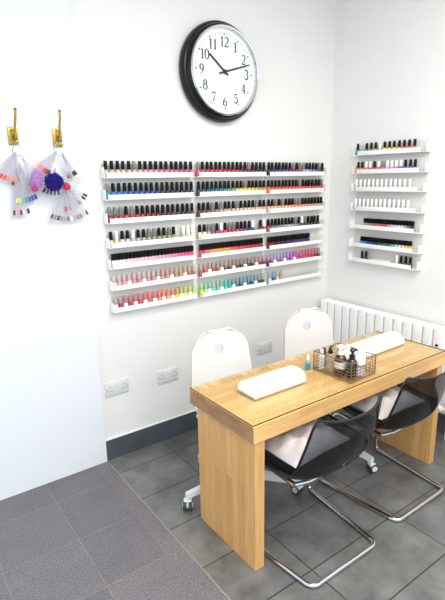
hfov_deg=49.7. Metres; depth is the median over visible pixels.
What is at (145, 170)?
bottle
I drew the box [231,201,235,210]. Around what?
bottle
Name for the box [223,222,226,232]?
bottle
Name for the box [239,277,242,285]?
bottle
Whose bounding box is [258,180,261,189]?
bottle
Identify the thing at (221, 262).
bottle
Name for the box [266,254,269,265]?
bottle
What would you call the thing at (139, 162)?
bottle
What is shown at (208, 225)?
bottle
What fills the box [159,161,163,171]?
bottle
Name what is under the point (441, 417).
baseboard
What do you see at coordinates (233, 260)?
bottle
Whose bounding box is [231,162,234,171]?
bottle
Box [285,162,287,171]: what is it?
bottle
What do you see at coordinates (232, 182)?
bottle
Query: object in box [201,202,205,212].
bottle
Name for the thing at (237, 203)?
bottle
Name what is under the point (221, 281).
bottle
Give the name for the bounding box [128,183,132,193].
bottle
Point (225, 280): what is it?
bottle
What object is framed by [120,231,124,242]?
bottle
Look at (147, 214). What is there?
bottle
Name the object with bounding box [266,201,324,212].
shelf
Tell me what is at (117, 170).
bottle
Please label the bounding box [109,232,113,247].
bottle
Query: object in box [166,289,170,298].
bottle
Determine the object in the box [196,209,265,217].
shelf
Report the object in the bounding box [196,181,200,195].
bottle
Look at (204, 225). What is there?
bottle
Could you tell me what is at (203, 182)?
bottle
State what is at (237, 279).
bottle
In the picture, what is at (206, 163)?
bottle
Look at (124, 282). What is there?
bottle
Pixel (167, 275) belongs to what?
bottle
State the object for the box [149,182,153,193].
bottle
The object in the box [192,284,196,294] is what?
bottle
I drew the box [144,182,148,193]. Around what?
bottle
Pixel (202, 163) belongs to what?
bottle
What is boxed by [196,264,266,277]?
shelf
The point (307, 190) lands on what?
shelf
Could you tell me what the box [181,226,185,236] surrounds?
bottle
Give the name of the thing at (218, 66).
wall clock
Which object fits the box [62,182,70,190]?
charm
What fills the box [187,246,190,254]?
bottle
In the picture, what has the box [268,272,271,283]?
bottle
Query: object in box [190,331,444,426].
sheet
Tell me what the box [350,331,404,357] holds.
manicure hand rest
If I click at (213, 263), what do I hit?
bottle
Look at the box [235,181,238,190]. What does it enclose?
bottle
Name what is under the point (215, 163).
bottle
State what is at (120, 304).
bottle
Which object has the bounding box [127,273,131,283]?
bottle
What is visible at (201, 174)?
shelf
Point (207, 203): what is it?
bottle
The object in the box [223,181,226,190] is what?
bottle
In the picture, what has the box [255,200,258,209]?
bottle
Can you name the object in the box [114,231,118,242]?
bottle
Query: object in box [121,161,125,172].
bottle
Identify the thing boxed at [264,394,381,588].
chair
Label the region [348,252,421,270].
shelf
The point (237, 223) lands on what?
bottle
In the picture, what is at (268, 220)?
bottle
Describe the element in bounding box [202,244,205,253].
bottle
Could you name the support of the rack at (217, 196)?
attached to the wall at (133, 104)
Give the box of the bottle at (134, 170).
[132,161,136,172]
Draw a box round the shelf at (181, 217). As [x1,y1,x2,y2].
[104,213,195,223]
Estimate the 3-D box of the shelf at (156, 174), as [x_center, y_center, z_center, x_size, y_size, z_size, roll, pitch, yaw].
[-0.416,-0.736,2.773,0.585,0.058,0.049,-11,17,-34]
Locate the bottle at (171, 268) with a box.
[170,267,173,277]
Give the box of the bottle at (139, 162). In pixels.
[137,161,142,172]
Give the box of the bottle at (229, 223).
[227,222,231,232]
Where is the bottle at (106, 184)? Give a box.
[105,183,109,199]
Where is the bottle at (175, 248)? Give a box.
[174,247,177,256]
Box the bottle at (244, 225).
[243,221,246,230]
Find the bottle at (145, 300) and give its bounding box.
[143,292,147,302]
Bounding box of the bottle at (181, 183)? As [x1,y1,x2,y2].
[179,182,183,192]
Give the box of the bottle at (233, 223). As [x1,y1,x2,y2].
[231,222,235,231]
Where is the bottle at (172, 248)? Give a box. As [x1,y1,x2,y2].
[170,247,174,256]
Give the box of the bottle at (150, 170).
[148,161,152,172]
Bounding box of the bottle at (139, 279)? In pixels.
[137,272,141,282]
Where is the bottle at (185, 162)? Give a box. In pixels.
[184,161,187,171]
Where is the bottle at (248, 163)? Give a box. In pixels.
[247,162,250,171]
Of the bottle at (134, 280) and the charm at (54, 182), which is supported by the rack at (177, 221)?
the bottle at (134, 280)
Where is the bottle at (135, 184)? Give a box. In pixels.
[133,183,138,193]
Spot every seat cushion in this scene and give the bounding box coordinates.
[265,419,330,467]
[349,385,408,419]
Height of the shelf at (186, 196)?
0.058 m
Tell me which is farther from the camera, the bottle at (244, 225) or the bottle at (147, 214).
the bottle at (244, 225)
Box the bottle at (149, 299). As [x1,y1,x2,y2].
[147,291,151,301]
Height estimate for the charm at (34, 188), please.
0.036 m
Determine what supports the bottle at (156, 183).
on the rack at (177, 221)
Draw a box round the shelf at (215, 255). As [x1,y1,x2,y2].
[196,246,266,258]
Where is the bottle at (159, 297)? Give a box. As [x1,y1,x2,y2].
[157,290,161,300]
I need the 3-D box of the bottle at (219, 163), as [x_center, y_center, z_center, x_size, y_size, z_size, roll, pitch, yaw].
[-0.016,-0.832,3.048,0.032,0.088,0.032,-13,18,-40]
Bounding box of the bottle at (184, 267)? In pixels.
[183,266,186,275]
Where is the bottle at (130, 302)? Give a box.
[128,295,132,305]
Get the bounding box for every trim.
[94,462,228,599]
[107,461,230,599]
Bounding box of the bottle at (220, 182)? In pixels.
[218,181,222,190]
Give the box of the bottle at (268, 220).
[266,219,269,231]
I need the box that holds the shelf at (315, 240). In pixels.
[266,235,323,249]
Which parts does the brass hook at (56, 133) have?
plate, long arm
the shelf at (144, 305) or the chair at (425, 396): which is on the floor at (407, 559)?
the chair at (425, 396)
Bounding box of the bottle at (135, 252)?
[133,251,137,261]
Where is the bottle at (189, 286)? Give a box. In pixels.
[188,285,191,294]
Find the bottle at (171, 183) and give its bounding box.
[170,182,174,192]
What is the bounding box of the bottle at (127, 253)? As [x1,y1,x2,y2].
[125,252,130,262]
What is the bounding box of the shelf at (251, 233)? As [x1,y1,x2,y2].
[196,229,266,239]
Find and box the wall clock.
[179,20,258,122]
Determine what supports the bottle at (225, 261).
on the rack at (217, 196)
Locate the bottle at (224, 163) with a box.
[222,162,226,171]
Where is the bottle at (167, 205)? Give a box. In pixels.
[166,204,170,214]
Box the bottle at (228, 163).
[227,162,230,171]
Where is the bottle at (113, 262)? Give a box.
[110,254,115,267]
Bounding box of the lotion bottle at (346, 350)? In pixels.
[343,344,350,359]
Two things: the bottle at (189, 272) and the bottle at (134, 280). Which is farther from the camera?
the bottle at (189, 272)
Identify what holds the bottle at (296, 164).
on the rack at (296, 269)
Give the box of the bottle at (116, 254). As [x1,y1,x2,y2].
[115,253,119,263]
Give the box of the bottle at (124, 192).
[122,183,127,194]
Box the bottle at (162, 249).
[161,248,164,258]
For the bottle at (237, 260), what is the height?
0.083 m
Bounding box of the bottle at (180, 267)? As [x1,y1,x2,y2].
[179,266,182,276]
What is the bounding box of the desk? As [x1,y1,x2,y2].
[190,332,444,570]
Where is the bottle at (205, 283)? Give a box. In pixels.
[204,282,207,292]
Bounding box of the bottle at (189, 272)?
[187,265,191,274]
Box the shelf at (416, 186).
[351,182,427,191]
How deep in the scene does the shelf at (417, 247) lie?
3.33 m
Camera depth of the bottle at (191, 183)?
2.94 m
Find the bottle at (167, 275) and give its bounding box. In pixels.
[165,268,169,278]
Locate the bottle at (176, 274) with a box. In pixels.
[174,267,178,276]
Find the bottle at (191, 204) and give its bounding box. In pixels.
[190,203,194,214]
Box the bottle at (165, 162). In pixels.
[164,161,168,171]
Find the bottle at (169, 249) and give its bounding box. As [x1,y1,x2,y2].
[167,248,171,257]
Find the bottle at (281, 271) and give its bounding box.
[279,270,282,278]
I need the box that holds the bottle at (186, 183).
[184,182,188,192]
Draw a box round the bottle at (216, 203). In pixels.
[214,202,218,211]
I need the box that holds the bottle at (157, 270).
[156,269,160,279]
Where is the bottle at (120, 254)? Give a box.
[118,253,122,263]
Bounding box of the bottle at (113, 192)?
[111,183,115,194]
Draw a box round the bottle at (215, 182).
[214,181,217,191]
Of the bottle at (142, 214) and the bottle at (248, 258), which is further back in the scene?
the bottle at (248, 258)
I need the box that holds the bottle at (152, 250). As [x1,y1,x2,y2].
[151,249,154,259]
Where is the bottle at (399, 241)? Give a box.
[398,240,401,247]
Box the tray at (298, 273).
[266,267,322,284]
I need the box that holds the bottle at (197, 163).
[196,162,200,175]
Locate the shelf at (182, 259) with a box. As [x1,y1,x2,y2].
[107,255,197,269]
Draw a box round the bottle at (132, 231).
[131,230,135,241]
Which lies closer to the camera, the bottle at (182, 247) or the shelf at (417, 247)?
the bottle at (182, 247)
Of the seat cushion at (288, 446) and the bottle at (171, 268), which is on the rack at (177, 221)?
the bottle at (171, 268)
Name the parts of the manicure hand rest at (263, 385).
board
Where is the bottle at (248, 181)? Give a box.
[247,180,250,189]
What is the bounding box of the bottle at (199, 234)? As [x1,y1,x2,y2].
[197,224,201,238]
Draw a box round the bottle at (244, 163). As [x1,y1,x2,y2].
[243,162,246,171]
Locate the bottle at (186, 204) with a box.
[185,203,189,213]
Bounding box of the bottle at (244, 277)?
[243,276,246,285]
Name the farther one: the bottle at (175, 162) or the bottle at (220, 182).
the bottle at (220, 182)
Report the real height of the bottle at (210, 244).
0.082 m
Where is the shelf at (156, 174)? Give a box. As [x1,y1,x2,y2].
[100,167,192,177]
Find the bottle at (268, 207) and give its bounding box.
[266,199,270,211]
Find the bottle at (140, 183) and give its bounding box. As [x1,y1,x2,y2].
[139,182,143,193]
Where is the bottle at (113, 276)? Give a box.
[112,275,116,289]
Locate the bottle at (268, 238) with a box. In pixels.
[267,237,270,248]
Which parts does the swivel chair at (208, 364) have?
arm, arm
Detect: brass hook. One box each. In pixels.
[7,108,18,144]
[52,110,62,146]
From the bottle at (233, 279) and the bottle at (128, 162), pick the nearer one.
the bottle at (128, 162)
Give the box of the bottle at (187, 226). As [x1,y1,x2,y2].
[186,225,189,235]
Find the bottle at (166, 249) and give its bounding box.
[165,248,168,257]
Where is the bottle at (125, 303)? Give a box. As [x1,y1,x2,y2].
[123,295,127,306]
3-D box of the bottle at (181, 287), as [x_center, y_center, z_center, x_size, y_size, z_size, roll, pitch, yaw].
[-0.261,-0.044,3.050,0.029,0.083,0.029,-8,16,-27]
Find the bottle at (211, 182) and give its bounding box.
[210,181,213,191]
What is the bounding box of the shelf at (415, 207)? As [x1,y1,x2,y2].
[351,202,425,213]
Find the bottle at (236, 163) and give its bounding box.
[235,162,238,171]
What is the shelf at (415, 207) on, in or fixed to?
on the rack at (416, 194)
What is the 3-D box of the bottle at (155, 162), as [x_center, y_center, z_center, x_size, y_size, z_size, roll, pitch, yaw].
[-0.387,-0.760,2.789,0.032,0.088,0.032,-12,18,-38]
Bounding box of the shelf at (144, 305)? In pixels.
[110,294,198,312]
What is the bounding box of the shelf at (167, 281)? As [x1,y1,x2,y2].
[109,274,197,290]
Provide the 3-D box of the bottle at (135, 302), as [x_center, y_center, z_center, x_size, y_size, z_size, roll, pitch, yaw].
[-0.520,0.005,2.870,0.029,0.083,0.029,-11,17,-35]
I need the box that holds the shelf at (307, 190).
[268,184,325,193]
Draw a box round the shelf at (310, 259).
[266,251,322,266]
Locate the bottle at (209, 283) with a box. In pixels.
[208,282,211,291]
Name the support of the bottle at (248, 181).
on the rack at (217, 196)
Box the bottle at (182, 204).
[180,203,184,213]
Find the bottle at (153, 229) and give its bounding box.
[152,228,156,239]
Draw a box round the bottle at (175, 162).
[174,161,178,171]
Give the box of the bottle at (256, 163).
[255,162,258,171]
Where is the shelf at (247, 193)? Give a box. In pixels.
[196,190,267,196]
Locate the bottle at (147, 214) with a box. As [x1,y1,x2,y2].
[145,205,149,216]
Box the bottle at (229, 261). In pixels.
[228,260,231,268]
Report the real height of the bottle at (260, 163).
0.088 m
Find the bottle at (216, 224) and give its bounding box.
[215,223,218,233]
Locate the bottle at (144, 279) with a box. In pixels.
[142,271,146,281]
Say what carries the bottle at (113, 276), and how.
on the rack at (177, 221)
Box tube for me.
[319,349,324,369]
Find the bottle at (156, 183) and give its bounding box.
[155,182,159,192]
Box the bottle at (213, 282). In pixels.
[212,281,215,290]
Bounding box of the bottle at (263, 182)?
[262,180,265,189]
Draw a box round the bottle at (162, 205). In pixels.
[160,204,165,215]
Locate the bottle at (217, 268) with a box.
[215,261,219,270]
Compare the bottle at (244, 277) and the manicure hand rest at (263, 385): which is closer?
the manicure hand rest at (263, 385)
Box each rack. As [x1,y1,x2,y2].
[100,164,198,312]
[194,165,267,296]
[264,165,325,284]
[348,139,431,271]
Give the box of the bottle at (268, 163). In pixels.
[267,162,270,175]
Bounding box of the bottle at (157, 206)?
[155,205,160,215]
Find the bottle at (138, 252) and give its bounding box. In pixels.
[137,251,140,261]
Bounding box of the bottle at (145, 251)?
[143,250,147,260]
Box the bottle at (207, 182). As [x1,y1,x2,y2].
[206,181,209,191]
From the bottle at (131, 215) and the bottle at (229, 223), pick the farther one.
the bottle at (229, 223)
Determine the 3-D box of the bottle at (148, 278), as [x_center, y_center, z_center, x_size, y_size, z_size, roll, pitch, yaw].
[-0.445,-0.136,2.893,0.029,0.083,0.029,-9,16,-30]
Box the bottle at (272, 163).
[271,162,273,171]
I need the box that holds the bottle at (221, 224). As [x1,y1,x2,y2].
[219,223,223,232]
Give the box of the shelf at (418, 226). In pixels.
[350,220,424,233]
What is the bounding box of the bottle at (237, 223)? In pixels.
[235,221,238,231]
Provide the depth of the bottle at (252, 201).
3.25 m
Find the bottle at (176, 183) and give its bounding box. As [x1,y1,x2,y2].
[175,182,179,192]
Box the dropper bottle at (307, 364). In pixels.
[305,354,310,368]
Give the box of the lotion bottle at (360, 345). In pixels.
[354,343,365,366]
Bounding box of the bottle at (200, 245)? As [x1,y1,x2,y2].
[199,244,202,256]
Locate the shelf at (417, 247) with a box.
[349,237,422,253]
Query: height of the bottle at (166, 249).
0.082 m
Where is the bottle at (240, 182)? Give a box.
[239,181,242,190]
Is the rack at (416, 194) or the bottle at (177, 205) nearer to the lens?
the bottle at (177, 205)
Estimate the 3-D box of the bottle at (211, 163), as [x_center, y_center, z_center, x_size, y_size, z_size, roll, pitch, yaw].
[-0.070,-0.821,3.011,0.032,0.088,0.032,-14,19,-41]
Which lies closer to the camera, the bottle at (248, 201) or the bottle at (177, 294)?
the bottle at (177, 294)
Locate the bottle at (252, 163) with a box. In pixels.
[251,162,254,171]
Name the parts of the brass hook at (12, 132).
plate, long arm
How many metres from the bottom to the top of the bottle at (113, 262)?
0.082 m
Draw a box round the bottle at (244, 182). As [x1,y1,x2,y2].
[243,181,246,190]
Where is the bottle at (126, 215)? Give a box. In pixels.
[124,206,128,217]
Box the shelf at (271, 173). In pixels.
[270,168,325,175]
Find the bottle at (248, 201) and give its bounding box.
[247,200,250,209]
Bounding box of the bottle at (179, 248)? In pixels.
[177,247,180,256]
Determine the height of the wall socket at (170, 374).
0.087 m
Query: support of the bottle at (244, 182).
on the rack at (217, 196)
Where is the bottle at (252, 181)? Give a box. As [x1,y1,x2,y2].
[251,180,254,189]
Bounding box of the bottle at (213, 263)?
[212,262,215,271]
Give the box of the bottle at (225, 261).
[224,260,227,269]
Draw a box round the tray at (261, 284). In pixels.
[198,282,266,296]
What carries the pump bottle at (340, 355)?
in the wire basket
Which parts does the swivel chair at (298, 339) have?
arm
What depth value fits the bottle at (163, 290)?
2.97 m
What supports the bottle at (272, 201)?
on the rack at (296, 269)
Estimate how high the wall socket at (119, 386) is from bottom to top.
0.087 m
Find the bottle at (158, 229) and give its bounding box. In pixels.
[157,228,161,238]
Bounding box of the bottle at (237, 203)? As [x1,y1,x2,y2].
[235,201,238,210]
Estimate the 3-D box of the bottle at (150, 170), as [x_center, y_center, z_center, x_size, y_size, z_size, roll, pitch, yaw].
[-0.415,-0.755,2.768,0.032,0.088,0.032,-10,16,-31]
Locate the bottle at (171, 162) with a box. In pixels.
[169,161,173,171]
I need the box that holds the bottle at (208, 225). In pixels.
[207,224,210,233]
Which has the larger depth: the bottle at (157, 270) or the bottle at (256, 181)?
the bottle at (256, 181)
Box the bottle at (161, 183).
[160,182,164,192]
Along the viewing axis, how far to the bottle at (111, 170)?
2.62 m
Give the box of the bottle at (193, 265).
[191,264,195,274]
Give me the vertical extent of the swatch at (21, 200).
0.335 m
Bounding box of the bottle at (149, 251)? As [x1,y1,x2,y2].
[147,250,151,259]
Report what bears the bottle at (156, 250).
on the rack at (177, 221)
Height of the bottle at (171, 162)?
0.088 m
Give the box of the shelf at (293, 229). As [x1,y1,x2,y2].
[267,219,323,232]
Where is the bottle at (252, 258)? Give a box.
[251,256,254,265]
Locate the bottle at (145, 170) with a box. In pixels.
[143,161,147,172]
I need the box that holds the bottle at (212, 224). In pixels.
[211,223,214,233]
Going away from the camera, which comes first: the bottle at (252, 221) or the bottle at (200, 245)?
the bottle at (200, 245)
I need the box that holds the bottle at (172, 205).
[170,204,174,214]
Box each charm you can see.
[30,169,43,187]
[31,185,38,192]
[44,172,63,191]
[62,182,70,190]
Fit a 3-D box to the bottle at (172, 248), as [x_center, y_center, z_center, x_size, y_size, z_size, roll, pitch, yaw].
[-0.307,-0.283,2.961,0.022,0.082,0.022,-10,17,-33]
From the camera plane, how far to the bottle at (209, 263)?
3.13 m
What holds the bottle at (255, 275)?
on the rack at (217, 196)
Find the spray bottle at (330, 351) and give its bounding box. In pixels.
[327,345,332,353]
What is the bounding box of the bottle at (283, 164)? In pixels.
[281,162,284,171]
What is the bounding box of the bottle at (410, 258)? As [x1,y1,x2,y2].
[408,257,411,268]
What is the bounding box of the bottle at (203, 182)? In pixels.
[201,181,205,191]
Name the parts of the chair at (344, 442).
cross rail, tube frame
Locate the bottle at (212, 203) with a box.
[210,202,214,211]
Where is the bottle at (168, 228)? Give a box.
[167,227,171,237]
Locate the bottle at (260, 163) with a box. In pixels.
[258,162,262,171]
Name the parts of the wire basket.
frame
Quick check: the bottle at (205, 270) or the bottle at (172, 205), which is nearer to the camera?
the bottle at (172, 205)
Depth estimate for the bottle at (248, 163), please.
3.17 m
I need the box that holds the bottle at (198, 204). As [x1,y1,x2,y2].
[197,203,201,216]
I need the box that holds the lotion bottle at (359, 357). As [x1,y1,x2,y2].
[355,349,364,375]
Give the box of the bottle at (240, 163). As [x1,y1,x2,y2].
[239,162,242,171]
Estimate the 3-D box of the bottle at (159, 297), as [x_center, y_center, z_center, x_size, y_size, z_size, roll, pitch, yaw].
[-0.390,-0.019,2.959,0.029,0.083,0.029,-14,19,-42]
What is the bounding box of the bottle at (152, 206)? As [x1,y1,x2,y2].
[150,205,155,215]
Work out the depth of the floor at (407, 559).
2.38 m
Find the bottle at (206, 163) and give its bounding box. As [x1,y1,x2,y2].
[205,162,209,171]
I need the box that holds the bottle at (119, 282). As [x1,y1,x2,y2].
[117,274,121,285]
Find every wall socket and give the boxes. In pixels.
[105,378,128,396]
[157,367,177,383]
[257,340,271,354]
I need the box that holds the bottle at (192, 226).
[190,225,194,235]
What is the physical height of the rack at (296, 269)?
0.845 m
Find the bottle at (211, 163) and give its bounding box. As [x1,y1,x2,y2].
[209,162,213,171]
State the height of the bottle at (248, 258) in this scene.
0.083 m
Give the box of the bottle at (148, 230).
[146,229,151,239]
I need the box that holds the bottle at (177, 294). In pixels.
[175,287,179,297]
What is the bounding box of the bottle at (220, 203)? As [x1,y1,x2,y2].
[219,202,222,211]
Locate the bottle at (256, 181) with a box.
[254,180,258,189]
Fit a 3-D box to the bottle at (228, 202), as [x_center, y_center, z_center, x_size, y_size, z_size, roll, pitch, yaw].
[0.042,-0.602,3.146,0.032,0.088,0.032,-14,19,-41]
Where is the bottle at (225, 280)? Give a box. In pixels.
[224,279,227,288]
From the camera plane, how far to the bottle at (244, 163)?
3.15 m
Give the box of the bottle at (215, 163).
[214,162,217,171]
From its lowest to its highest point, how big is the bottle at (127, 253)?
0.082 m
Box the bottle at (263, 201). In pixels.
[262,199,265,208]
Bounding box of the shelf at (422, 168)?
[352,163,429,173]
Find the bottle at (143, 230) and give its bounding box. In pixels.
[141,229,145,240]
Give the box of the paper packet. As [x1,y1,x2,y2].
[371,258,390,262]
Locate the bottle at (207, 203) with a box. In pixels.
[206,202,210,212]
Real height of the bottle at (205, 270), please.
0.083 m
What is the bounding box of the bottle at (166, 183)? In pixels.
[165,182,169,192]
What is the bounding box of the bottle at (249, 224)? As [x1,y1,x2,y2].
[247,221,250,230]
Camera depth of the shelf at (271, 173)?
3.42 m
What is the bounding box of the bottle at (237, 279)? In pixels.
[235,277,238,286]
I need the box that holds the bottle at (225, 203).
[223,201,226,211]
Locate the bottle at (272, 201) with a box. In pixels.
[270,199,273,208]
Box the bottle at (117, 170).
[115,161,120,172]
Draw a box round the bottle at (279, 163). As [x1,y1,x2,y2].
[278,162,281,171]
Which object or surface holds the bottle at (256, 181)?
on the rack at (217, 196)
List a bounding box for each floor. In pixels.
[0,467,203,599]
[108,408,444,599]
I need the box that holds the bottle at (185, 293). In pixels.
[183,286,187,295]
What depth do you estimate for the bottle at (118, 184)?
2.67 m
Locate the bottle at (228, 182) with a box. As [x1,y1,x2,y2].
[227,181,230,190]
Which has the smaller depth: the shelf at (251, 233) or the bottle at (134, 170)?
the bottle at (134, 170)
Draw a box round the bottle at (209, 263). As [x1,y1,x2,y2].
[208,262,211,271]
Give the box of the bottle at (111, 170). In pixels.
[109,161,114,172]
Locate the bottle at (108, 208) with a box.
[107,207,111,222]
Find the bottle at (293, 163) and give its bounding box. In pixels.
[292,162,294,171]
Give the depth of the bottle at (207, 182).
3.01 m
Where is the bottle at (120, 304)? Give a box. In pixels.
[118,296,122,307]
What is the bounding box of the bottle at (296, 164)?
[295,162,298,171]
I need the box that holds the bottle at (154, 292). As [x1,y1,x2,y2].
[153,291,156,301]
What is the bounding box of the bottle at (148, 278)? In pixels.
[146,270,150,280]
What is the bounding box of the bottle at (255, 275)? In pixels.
[254,274,257,283]
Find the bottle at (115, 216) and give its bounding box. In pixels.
[112,207,117,218]
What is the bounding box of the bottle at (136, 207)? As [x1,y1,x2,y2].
[135,206,139,216]
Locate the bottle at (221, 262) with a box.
[220,261,223,269]
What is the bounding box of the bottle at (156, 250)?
[154,249,157,258]
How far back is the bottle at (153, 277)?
2.90 m
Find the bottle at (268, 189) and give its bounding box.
[266,180,270,192]
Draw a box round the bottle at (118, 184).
[116,183,121,194]
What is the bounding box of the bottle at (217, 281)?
[216,280,219,289]
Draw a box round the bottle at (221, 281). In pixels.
[220,280,223,289]
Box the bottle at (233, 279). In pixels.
[232,278,235,287]
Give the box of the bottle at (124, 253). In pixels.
[122,252,126,262]
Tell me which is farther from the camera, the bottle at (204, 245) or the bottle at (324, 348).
the bottle at (204, 245)
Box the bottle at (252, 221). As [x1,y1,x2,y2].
[251,220,254,229]
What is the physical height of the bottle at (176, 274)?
0.083 m
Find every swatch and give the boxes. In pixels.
[0,144,43,214]
[36,142,88,220]
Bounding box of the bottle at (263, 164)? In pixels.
[262,162,265,171]
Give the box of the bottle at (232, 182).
[231,181,234,190]
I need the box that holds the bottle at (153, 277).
[151,270,155,280]
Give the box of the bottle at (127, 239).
[125,230,130,241]
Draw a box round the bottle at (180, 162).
[179,161,183,171]
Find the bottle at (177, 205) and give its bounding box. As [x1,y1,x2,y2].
[175,204,179,214]
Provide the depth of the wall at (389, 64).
3.22 m
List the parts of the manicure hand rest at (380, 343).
board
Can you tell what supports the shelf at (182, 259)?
on the rack at (177, 221)
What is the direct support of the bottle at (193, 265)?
on the rack at (177, 221)
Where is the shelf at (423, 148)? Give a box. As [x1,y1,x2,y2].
[353,142,431,155]
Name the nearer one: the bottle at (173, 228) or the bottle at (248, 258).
the bottle at (173, 228)
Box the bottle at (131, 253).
[130,252,133,261]
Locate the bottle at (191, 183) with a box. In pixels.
[189,182,193,191]
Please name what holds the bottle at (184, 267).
on the rack at (177, 221)
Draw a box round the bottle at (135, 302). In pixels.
[133,294,137,304]
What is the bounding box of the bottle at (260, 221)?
[258,220,262,229]
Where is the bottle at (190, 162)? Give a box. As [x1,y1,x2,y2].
[188,161,193,175]
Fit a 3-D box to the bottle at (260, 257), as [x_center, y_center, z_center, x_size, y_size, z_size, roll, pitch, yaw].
[0.265,-0.271,3.386,0.029,0.083,0.029,-11,17,-36]
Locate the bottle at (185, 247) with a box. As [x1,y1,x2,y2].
[184,246,187,255]
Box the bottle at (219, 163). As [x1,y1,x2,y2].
[218,162,221,171]
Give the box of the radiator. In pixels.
[320,298,444,438]
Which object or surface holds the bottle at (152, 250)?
on the rack at (177, 221)
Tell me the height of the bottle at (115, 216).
0.088 m
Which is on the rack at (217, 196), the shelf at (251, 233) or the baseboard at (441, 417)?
the shelf at (251, 233)
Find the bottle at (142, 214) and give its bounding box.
[140,205,144,216]
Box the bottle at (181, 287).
[179,286,183,296]
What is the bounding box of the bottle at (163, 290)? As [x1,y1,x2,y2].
[162,289,165,299]
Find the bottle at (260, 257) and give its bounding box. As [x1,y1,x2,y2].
[258,256,261,264]
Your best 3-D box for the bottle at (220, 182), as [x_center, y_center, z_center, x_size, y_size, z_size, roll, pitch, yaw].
[-0.013,-0.717,3.077,0.032,0.088,0.032,-9,16,-30]
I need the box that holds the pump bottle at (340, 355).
[334,344,346,375]
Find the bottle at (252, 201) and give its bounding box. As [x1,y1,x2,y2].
[251,200,254,209]
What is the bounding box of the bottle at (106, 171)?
[103,161,108,177]
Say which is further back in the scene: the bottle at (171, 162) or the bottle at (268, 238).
the bottle at (268, 238)
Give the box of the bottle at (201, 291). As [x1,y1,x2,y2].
[199,283,203,295]
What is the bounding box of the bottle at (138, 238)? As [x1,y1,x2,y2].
[136,229,140,240]
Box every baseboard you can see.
[106,410,197,460]
[436,412,444,433]
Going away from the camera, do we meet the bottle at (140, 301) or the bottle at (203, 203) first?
the bottle at (140, 301)
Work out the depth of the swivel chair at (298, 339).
3.10 m
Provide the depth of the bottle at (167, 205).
2.88 m
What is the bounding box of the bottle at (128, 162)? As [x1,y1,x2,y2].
[126,161,131,172]
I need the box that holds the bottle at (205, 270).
[203,263,207,272]
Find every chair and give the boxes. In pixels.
[183,327,303,510]
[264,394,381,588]
[283,307,378,472]
[319,372,444,521]
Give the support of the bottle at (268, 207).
on the rack at (296, 269)
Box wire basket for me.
[313,343,375,382]
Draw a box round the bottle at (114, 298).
[113,297,117,311]
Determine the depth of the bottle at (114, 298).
2.79 m
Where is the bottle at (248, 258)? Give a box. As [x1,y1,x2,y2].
[247,257,250,265]
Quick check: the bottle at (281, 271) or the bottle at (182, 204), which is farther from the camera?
the bottle at (281, 271)
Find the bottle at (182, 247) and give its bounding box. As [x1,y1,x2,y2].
[180,246,184,255]
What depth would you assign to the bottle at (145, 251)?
2.85 m
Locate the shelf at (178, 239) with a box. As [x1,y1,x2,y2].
[105,236,196,248]
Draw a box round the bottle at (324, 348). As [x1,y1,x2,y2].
[322,347,326,365]
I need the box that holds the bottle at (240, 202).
[239,201,242,210]
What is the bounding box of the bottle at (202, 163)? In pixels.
[200,162,204,171]
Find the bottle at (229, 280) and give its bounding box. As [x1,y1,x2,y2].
[228,279,231,287]
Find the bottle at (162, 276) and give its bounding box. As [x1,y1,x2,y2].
[160,269,164,278]
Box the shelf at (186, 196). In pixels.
[102,190,195,200]
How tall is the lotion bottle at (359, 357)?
0.131 m
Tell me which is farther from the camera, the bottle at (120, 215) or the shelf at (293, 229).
the shelf at (293, 229)
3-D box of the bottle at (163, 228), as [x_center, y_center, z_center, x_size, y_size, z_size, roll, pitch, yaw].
[-0.353,-0.394,2.899,0.032,0.088,0.032,-12,18,-38]
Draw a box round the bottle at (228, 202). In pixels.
[227,201,230,210]
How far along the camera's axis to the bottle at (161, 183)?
2.82 m
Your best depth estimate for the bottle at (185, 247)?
3.00 m
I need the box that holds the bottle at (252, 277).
[250,275,253,283]
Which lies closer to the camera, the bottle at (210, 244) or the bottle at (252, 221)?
the bottle at (210, 244)
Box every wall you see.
[0,0,336,500]
[326,0,444,413]
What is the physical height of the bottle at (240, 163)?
0.088 m
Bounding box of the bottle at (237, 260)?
[236,259,239,267]
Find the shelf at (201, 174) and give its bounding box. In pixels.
[197,172,265,176]
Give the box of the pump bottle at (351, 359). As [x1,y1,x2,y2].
[346,348,357,378]
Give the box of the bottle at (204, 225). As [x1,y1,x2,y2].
[202,224,206,234]
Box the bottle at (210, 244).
[208,243,211,252]
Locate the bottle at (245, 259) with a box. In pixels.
[243,257,246,266]
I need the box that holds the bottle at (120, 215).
[118,206,123,217]
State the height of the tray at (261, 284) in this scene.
0.029 m
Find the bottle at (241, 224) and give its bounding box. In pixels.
[239,221,242,230]
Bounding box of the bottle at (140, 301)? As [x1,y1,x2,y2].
[138,293,142,303]
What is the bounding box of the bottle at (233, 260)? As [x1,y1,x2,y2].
[232,259,235,268]
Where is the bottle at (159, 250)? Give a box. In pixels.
[158,249,161,258]
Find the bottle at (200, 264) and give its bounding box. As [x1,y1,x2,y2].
[199,263,202,276]
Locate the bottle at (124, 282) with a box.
[122,274,126,284]
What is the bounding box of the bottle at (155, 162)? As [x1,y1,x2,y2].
[153,161,158,172]
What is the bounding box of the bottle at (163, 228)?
[162,227,166,238]
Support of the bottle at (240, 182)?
on the rack at (217, 196)
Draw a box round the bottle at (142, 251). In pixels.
[140,250,144,260]
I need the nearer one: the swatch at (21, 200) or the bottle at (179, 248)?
the swatch at (21, 200)
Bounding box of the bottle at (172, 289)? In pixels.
[171,288,174,297]
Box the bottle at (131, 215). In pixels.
[129,206,134,217]
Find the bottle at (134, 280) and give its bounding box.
[132,272,136,283]
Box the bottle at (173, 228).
[172,227,175,237]

